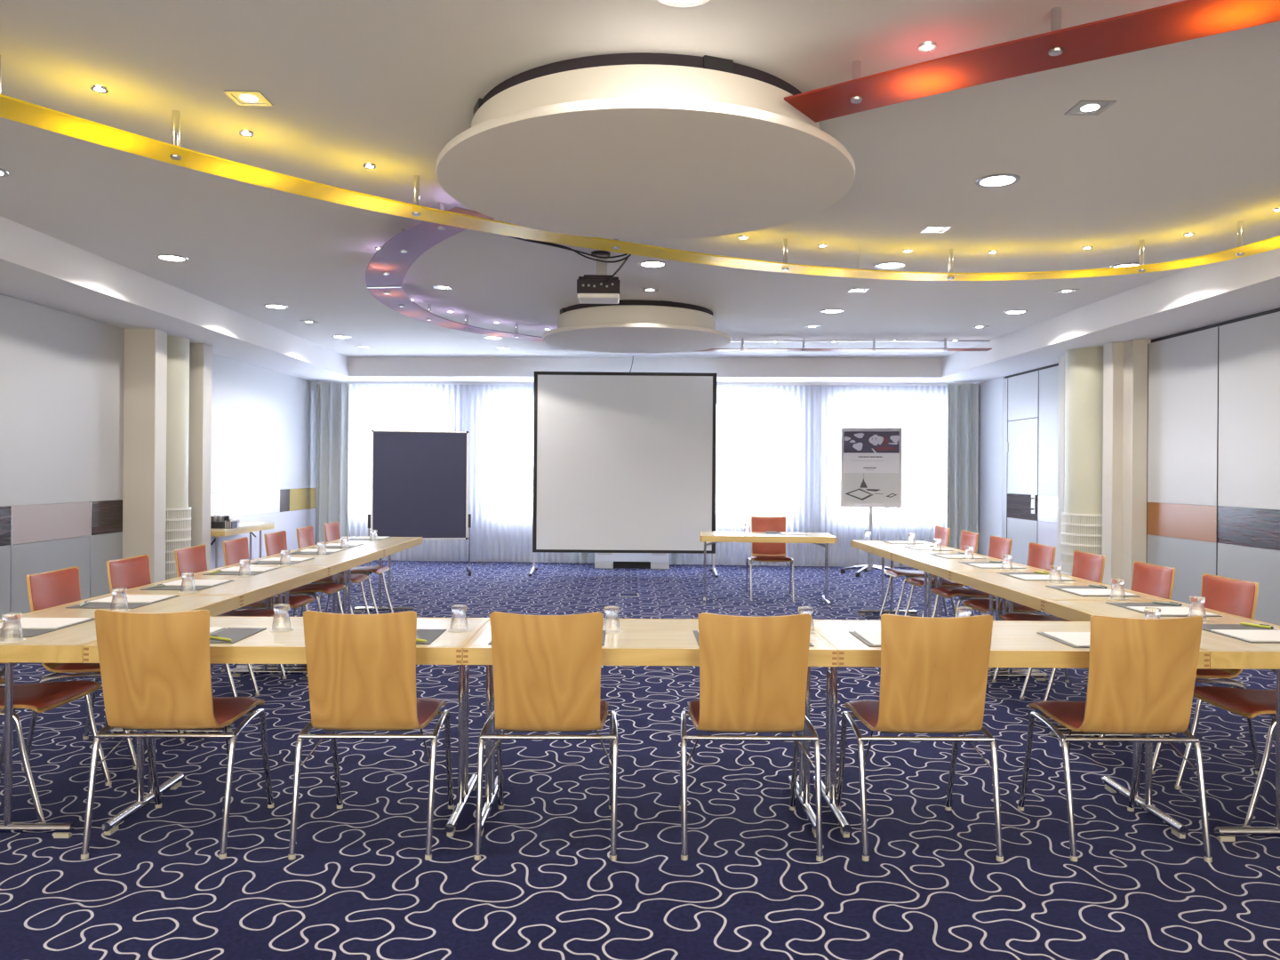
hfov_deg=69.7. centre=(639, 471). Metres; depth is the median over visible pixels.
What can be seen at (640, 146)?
ceiling disc
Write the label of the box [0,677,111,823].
chair
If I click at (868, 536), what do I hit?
tumbler
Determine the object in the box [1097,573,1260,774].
chair
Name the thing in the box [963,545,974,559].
tumbler
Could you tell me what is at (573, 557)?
drape
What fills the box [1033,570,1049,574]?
pen
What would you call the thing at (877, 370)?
ceiling soffit
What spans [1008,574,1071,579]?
notepad
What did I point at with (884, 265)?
recessed light
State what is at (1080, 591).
notepad
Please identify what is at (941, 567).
conference table
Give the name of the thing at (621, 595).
floor outlet
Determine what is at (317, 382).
rail
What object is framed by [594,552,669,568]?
convector
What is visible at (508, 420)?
sheer curtain
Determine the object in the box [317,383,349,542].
drape
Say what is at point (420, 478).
pinboard
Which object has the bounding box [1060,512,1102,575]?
radiator grille
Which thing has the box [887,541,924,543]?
notepad
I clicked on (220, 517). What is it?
cup
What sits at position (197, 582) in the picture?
notepad
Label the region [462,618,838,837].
conference table
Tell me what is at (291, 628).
coaster
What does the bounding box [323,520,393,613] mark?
chair
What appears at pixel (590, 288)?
projector
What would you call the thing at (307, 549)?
notepad
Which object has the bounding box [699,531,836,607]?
conference table
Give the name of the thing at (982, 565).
notepad
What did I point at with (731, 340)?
trim
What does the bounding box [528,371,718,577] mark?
projection screen
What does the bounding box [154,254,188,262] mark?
recessed light
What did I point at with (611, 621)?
tumbler
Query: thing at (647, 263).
recessed light
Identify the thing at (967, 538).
chair
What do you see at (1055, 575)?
tumbler
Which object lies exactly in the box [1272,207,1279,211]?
recessed light
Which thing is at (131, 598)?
notepad
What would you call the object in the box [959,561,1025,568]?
folder
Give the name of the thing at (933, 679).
chair
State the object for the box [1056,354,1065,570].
trim
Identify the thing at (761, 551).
chair
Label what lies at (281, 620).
tumbler
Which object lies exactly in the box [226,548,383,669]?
conference table
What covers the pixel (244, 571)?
tumbler
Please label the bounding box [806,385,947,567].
sheer curtain
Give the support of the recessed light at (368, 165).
in the ceiling
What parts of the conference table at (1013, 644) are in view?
leg, edge frame, leg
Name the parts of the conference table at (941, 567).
leg, edge frame, leg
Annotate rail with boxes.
[316,381,973,385]
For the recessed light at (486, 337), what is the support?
in the ceiling
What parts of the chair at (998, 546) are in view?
leg, leg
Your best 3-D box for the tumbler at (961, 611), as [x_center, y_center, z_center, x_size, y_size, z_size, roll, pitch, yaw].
[1.354,0.621,3.847,0.073,0.101,0.073,0,0,-1]
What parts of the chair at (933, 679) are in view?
leg, leg, seat plate, leg, leg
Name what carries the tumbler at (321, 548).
on the coaster
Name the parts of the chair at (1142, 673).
leg, leg, seat plate, leg, leg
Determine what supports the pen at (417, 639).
on the notepad at (428, 635)
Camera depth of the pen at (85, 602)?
4.38 m
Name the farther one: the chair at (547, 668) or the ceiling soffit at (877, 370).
the ceiling soffit at (877, 370)
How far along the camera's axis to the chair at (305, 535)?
7.92 m
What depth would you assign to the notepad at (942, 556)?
7.30 m
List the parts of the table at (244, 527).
leg, edge frame, leg, leg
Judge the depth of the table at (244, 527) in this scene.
10.62 m
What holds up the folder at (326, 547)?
on the conference table at (392, 545)
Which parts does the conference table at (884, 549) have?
leg, edge frame, leg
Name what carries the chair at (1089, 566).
on the floor
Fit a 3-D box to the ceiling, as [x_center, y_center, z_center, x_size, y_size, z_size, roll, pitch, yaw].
[0.094,-1.661,5.751,10.900,0.150,18.300,0,0,-1]
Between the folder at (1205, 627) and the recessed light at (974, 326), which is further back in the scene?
the recessed light at (974, 326)
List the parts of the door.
band panel, handle plate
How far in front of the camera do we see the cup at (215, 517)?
10.20 m
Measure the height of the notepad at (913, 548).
0.004 m
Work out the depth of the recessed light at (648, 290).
8.04 m
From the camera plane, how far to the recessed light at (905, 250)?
6.53 m
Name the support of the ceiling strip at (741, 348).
hanging from the ceiling
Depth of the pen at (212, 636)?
3.52 m
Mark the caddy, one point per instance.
(217, 522)
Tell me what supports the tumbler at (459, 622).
on the coaster
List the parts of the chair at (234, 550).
leg, leg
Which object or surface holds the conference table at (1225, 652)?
on the floor
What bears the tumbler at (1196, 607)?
on the coaster
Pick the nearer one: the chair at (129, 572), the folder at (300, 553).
the chair at (129, 572)
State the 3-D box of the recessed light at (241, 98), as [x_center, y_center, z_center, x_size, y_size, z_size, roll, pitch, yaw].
[-1.675,-1.597,3.940,0.150,0.006,0.150,0,0,-1]
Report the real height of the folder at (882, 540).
0.004 m
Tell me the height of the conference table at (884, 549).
0.730 m
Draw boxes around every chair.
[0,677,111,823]
[21,566,184,770]
[80,608,273,859]
[103,554,237,727]
[174,544,286,695]
[220,536,314,671]
[264,530,345,616]
[288,609,454,860]
[296,525,369,616]
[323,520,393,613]
[473,611,617,860]
[679,612,823,861]
[745,516,794,601]
[836,613,1003,861]
[879,525,950,617]
[904,529,978,616]
[929,535,1012,617]
[962,542,1055,676]
[992,550,1105,699]
[1017,614,1212,862]
[1043,560,1176,734]
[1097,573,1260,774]
[1174,686,1276,826]
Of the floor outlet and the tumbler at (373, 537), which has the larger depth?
the floor outlet
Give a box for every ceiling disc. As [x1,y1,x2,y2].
[435,52,855,239]
[542,299,730,353]
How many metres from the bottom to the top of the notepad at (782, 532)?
0.004 m
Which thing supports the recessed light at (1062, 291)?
in the ceiling
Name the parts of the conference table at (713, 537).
leg, edge frame, leg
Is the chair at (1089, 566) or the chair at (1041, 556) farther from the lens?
the chair at (1041, 556)
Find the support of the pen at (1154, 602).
on the folder at (1120, 604)
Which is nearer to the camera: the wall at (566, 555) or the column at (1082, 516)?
the column at (1082, 516)
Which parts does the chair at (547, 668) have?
leg, leg, seat plate, leg, leg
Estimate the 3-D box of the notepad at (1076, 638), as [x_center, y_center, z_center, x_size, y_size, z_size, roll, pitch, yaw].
[1.801,0.671,3.677,0.250,0.004,0.296,0,0,-1]
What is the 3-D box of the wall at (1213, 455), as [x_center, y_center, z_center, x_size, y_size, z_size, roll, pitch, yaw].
[5.155,-0.057,5.762,0.354,2.980,17.800,0,0,-1]
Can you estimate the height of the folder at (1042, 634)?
0.004 m
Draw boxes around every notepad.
[0,617,91,628]
[88,594,175,602]
[163,579,231,585]
[209,627,223,633]
[221,566,278,571]
[259,557,312,560]
[299,548,343,551]
[325,543,363,545]
[352,536,387,538]
[780,531,805,534]
[854,631,880,645]
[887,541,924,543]
[908,546,951,550]
[936,554,983,558]
[968,563,1023,567]
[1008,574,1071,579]
[1042,632,1089,646]
[1061,588,1135,595]
[1126,606,1216,615]
[1210,629,1279,641]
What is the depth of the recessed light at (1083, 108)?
3.97 m
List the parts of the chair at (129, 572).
leg, leg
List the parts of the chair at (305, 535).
leg, leg, leg, leg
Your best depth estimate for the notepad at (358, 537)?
8.82 m
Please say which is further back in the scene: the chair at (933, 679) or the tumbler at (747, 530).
the tumbler at (747, 530)
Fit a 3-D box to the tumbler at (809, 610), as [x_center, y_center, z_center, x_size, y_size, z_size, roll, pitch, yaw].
[0.688,0.616,3.819,0.073,0.101,0.073,0,0,-1]
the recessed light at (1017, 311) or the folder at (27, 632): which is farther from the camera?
the recessed light at (1017, 311)
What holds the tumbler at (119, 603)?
on the coaster
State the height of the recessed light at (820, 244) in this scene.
0.008 m
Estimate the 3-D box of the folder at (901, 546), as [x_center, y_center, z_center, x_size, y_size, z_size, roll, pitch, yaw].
[2.528,0.680,8.116,0.320,0.004,0.440,0,0,-1]
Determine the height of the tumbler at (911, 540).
0.101 m
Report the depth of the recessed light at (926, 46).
3.41 m
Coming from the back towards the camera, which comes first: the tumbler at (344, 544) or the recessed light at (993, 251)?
the tumbler at (344, 544)
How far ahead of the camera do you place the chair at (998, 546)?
7.30 m
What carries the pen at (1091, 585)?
on the folder at (1059, 588)
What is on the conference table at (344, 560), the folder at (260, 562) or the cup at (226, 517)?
the folder at (260, 562)
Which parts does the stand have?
arm, arm, snap frame, arm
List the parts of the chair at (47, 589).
leg, leg, leg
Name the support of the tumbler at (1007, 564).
on the coaster
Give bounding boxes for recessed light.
[0,168,9,177]
[89,84,108,93]
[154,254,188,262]
[224,89,272,105]
[239,129,254,136]
[263,304,287,309]
[300,320,318,323]
[331,335,351,338]
[362,162,375,168]
[431,285,452,289]
[483,336,503,339]
[638,260,667,267]
[640,288,658,292]
[656,0,711,7]
[738,235,748,239]
[804,325,820,327]
[817,243,827,247]
[820,308,843,313]
[848,288,869,292]
[874,262,905,269]
[903,248,912,252]
[917,41,936,51]
[920,225,951,232]
[970,325,989,327]
[975,173,1020,187]
[987,249,997,253]
[1003,309,1028,314]
[1054,288,1079,293]
[1064,100,1116,115]
[1081,246,1092,249]
[1109,263,1139,267]
[1183,232,1194,236]
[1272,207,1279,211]
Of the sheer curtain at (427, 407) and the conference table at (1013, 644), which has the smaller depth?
the conference table at (1013, 644)
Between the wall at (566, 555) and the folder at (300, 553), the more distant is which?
the wall at (566, 555)
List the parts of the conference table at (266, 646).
leg, edge frame, leg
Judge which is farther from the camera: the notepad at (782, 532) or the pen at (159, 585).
the notepad at (782, 532)
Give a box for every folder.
[0,617,95,637]
[65,595,179,608]
[140,580,233,590]
[202,567,281,575]
[209,627,266,643]
[250,558,313,564]
[289,549,345,554]
[312,544,364,548]
[348,536,390,540]
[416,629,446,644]
[488,631,605,645]
[692,630,814,646]
[765,532,807,535]
[848,631,880,647]
[881,540,925,543]
[901,545,952,551]
[927,552,986,559]
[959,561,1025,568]
[997,572,1074,580]
[1037,632,1089,647]
[1045,585,1139,596]
[1106,602,1222,616]
[1201,624,1279,643]
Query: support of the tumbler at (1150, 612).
on the coaster
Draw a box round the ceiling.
[0,0,1279,357]
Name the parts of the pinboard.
felt panel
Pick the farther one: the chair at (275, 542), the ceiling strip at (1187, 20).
the chair at (275, 542)
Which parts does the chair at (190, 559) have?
leg, leg, leg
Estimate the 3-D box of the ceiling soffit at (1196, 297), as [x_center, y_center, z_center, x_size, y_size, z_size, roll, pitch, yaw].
[4.833,-1.415,5.658,1.220,0.270,18.000,0,0,-1]
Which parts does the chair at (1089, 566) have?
leg, leg, leg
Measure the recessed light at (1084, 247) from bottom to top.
0.008 m
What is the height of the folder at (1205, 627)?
0.004 m
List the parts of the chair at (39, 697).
leg, leg, leg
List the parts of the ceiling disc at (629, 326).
plate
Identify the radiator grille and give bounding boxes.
[165,506,191,579]
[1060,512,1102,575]
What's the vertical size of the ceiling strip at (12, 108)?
0.212 m
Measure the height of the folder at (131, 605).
0.004 m
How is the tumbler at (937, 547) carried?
on the coaster
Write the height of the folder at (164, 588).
0.004 m
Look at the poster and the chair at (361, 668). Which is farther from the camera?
the poster
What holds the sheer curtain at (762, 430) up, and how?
hanging from the rail
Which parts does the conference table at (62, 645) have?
leg, edge frame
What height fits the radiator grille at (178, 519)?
0.967 m
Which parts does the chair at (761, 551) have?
leg, leg, leg, leg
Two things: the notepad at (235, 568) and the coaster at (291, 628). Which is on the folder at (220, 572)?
the notepad at (235, 568)
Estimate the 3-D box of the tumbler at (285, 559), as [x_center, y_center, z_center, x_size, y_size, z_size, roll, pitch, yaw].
[-2.425,0.592,6.291,0.073,0.101,0.073,0,0,-1]
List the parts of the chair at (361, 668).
leg, leg, seat plate, leg, leg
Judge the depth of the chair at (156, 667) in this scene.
3.28 m
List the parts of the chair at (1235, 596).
leg, leg, leg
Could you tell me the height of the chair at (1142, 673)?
0.891 m
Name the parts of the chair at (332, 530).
leg, leg, leg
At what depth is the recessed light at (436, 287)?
8.00 m
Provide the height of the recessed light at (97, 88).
0.008 m
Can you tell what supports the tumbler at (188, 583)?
on the coaster
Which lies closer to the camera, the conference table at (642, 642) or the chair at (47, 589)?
the conference table at (642, 642)
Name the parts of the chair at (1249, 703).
leg, leg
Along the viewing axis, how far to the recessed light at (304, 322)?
9.95 m
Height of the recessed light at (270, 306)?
0.006 m
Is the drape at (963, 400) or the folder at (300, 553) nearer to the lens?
the folder at (300, 553)
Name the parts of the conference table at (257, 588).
edge frame, leg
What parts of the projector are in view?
casing, ceiling plate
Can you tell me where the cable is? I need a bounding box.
[506,235,631,285]
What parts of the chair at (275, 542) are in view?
leg, leg, leg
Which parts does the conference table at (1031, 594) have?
leg, edge frame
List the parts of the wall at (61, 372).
wainscot panel, band panel, band panel, wainscot panel, panel, wainscot panel, band panel, band panel, wainscot panel, panel, band panel, band panel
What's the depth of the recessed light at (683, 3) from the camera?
3.10 m
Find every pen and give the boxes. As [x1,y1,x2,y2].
[79,600,88,607]
[145,584,164,589]
[208,569,221,574]
[209,634,231,641]
[416,638,427,642]
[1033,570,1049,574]
[1088,584,1106,588]
[1152,600,1182,605]
[1240,622,1273,628]
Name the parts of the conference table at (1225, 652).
edge frame, leg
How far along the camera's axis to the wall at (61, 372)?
8.19 m
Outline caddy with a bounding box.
[210,515,239,528]
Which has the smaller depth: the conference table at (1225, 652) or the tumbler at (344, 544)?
the conference table at (1225, 652)
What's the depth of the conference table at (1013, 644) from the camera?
3.73 m
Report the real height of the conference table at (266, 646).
0.730 m
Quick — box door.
[1006,417,1039,565]
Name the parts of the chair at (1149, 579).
leg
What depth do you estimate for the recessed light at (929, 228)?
5.96 m
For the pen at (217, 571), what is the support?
on the folder at (220, 572)
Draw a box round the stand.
[840,427,902,577]
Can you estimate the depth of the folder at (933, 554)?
7.52 m
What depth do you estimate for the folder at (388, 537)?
8.64 m
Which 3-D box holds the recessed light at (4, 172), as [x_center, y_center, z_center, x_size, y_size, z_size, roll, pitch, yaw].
[-3.517,-1.611,4.928,0.230,0.006,0.230,0,0,-1]
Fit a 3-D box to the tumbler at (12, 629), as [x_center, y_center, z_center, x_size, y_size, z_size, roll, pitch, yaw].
[-2.392,0.592,3.502,0.073,0.101,0.073,0,0,-1]
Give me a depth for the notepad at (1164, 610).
4.47 m
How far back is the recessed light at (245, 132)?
4.34 m
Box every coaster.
[0,638,25,642]
[269,628,293,631]
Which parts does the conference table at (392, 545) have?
leg, edge frame, leg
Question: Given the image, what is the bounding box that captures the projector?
[576,250,620,303]
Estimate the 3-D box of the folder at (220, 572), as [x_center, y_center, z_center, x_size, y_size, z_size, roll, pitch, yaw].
[-2.551,0.641,5.920,0.320,0.004,0.440,0,0,-1]
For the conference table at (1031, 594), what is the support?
on the floor
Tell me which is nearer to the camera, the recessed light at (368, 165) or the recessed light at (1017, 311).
the recessed light at (368, 165)
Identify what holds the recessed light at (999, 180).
in the ceiling
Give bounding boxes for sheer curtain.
[347,384,483,560]
[481,384,564,561]
[685,384,807,565]
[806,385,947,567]
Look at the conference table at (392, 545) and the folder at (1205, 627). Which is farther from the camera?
the conference table at (392, 545)
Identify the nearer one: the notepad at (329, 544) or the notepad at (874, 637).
the notepad at (874, 637)
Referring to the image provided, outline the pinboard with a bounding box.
[367,429,471,575]
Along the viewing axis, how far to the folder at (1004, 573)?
6.04 m
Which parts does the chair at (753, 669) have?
leg, leg, seat plate, leg, leg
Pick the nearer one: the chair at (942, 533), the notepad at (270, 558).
the notepad at (270, 558)
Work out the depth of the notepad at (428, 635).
3.67 m
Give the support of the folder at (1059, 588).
on the conference table at (1031, 594)
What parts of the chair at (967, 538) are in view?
leg, leg, leg, leg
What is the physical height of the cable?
0.258 m
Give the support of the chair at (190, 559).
on the floor
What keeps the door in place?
in the wall at (1213, 455)
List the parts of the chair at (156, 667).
leg, leg, seat plate, leg, leg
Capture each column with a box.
[165,335,191,580]
[1060,346,1103,575]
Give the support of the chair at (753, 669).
on the floor
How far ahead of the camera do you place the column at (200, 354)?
9.72 m
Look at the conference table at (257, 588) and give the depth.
5.50 m
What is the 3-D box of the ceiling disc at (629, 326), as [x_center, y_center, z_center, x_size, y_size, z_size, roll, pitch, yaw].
[-0.035,-1.447,9.300,1.893,0.280,1.893,0,0,43]
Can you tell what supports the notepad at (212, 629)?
on the folder at (235, 634)
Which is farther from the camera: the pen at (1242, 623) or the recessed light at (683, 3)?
the pen at (1242, 623)
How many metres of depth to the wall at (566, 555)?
13.94 m
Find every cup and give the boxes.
[213,515,218,521]
[218,515,223,521]
[224,515,229,519]
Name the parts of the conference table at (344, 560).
leg, edge frame, leg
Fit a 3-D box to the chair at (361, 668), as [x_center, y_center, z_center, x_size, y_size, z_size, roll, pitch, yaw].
[-1.000,0.940,3.511,0.512,0.891,0.570,0,0,-1]
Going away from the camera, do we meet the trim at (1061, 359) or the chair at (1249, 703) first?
the chair at (1249, 703)
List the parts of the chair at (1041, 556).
leg, leg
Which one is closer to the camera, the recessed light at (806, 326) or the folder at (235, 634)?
the folder at (235, 634)
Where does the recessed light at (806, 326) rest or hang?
in the ceiling
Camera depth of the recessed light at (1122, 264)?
6.95 m
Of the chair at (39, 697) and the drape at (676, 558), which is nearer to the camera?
the chair at (39, 697)
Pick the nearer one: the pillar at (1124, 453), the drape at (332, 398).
the pillar at (1124, 453)
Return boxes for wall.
[0,293,316,619]
[314,384,918,567]
[973,307,1279,625]
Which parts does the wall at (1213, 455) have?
panel, panel, panel, wainscot panel, band panel, panel, wainscot panel, band panel, panel, wainscot panel, panel, band panel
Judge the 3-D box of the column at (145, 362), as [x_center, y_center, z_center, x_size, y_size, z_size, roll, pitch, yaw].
[-4.772,0.001,8.843,0.321,2.710,0.220,0,0,-1]
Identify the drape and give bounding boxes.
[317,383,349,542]
[568,552,594,563]
[669,552,681,564]
[946,384,979,553]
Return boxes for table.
[0,593,241,838]
[82,616,489,836]
[110,566,328,731]
[210,521,274,568]
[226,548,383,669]
[302,536,422,614]
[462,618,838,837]
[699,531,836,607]
[812,619,1209,838]
[850,540,964,617]
[891,552,1050,672]
[950,570,1174,735]
[1042,600,1279,841]
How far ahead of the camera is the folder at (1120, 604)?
4.65 m
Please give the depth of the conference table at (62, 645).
3.46 m
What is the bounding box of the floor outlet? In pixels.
[618,592,639,597]
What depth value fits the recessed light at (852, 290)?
7.97 m
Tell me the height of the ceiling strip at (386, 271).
0.152 m
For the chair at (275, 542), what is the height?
0.891 m
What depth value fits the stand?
12.59 m
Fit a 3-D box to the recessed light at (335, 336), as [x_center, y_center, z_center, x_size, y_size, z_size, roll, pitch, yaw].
[-3.591,-1.612,11.058,0.230,0.006,0.230,0,0,-1]
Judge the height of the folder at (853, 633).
0.004 m
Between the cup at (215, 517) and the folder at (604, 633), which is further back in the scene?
the cup at (215, 517)
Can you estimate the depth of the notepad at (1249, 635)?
3.80 m
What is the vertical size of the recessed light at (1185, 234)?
0.008 m
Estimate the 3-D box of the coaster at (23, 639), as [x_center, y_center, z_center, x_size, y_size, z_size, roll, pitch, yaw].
[-2.392,0.644,3.502,0.092,0.002,0.092,0,0,-1]
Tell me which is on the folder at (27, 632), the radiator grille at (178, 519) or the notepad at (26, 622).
the notepad at (26, 622)
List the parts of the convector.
casing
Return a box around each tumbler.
[0,612,23,641]
[110,587,127,611]
[180,572,195,592]
[239,559,251,576]
[272,603,290,631]
[280,550,290,565]
[316,541,326,555]
[339,536,349,549]
[369,529,377,541]
[449,604,468,631]
[602,606,620,632]
[744,523,750,533]
[798,606,814,632]
[864,529,871,541]
[907,533,915,544]
[932,538,941,551]
[955,606,971,616]
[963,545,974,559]
[1001,554,1012,569]
[1048,565,1062,582]
[1110,578,1125,599]
[1144,607,1160,618]
[1188,595,1206,620]
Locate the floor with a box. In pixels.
[0,560,1279,959]
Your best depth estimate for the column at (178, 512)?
9.23 m
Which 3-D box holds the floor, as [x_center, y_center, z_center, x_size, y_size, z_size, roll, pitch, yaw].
[0.175,1.454,5.753,11.219,0.121,18.300,0,0,-1]
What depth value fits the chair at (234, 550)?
6.49 m
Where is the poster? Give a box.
[842,431,899,503]
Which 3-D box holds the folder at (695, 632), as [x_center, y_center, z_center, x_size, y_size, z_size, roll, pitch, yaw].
[0.441,0.664,3.661,0.440,0.004,0.320,0,0,-1]
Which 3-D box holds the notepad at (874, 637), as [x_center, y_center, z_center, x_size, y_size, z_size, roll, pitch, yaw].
[1.016,0.665,3.667,0.250,0.004,0.296,0,0,-1]
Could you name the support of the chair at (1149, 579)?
on the floor
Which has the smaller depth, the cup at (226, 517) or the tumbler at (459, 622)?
the tumbler at (459, 622)
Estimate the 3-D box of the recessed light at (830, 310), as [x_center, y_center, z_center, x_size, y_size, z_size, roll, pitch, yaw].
[1.884,-1.569,9.023,0.230,0.006,0.230,0,0,-1]
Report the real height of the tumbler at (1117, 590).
0.101 m
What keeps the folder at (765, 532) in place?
on the conference table at (713, 537)
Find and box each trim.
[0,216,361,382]
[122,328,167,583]
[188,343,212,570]
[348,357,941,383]
[729,340,989,342]
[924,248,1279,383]
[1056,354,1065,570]
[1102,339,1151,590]
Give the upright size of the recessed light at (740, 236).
0.008 m
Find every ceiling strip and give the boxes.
[0,55,1279,280]
[365,202,543,342]
[689,337,991,351]
[784,0,1279,122]
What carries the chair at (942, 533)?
on the floor

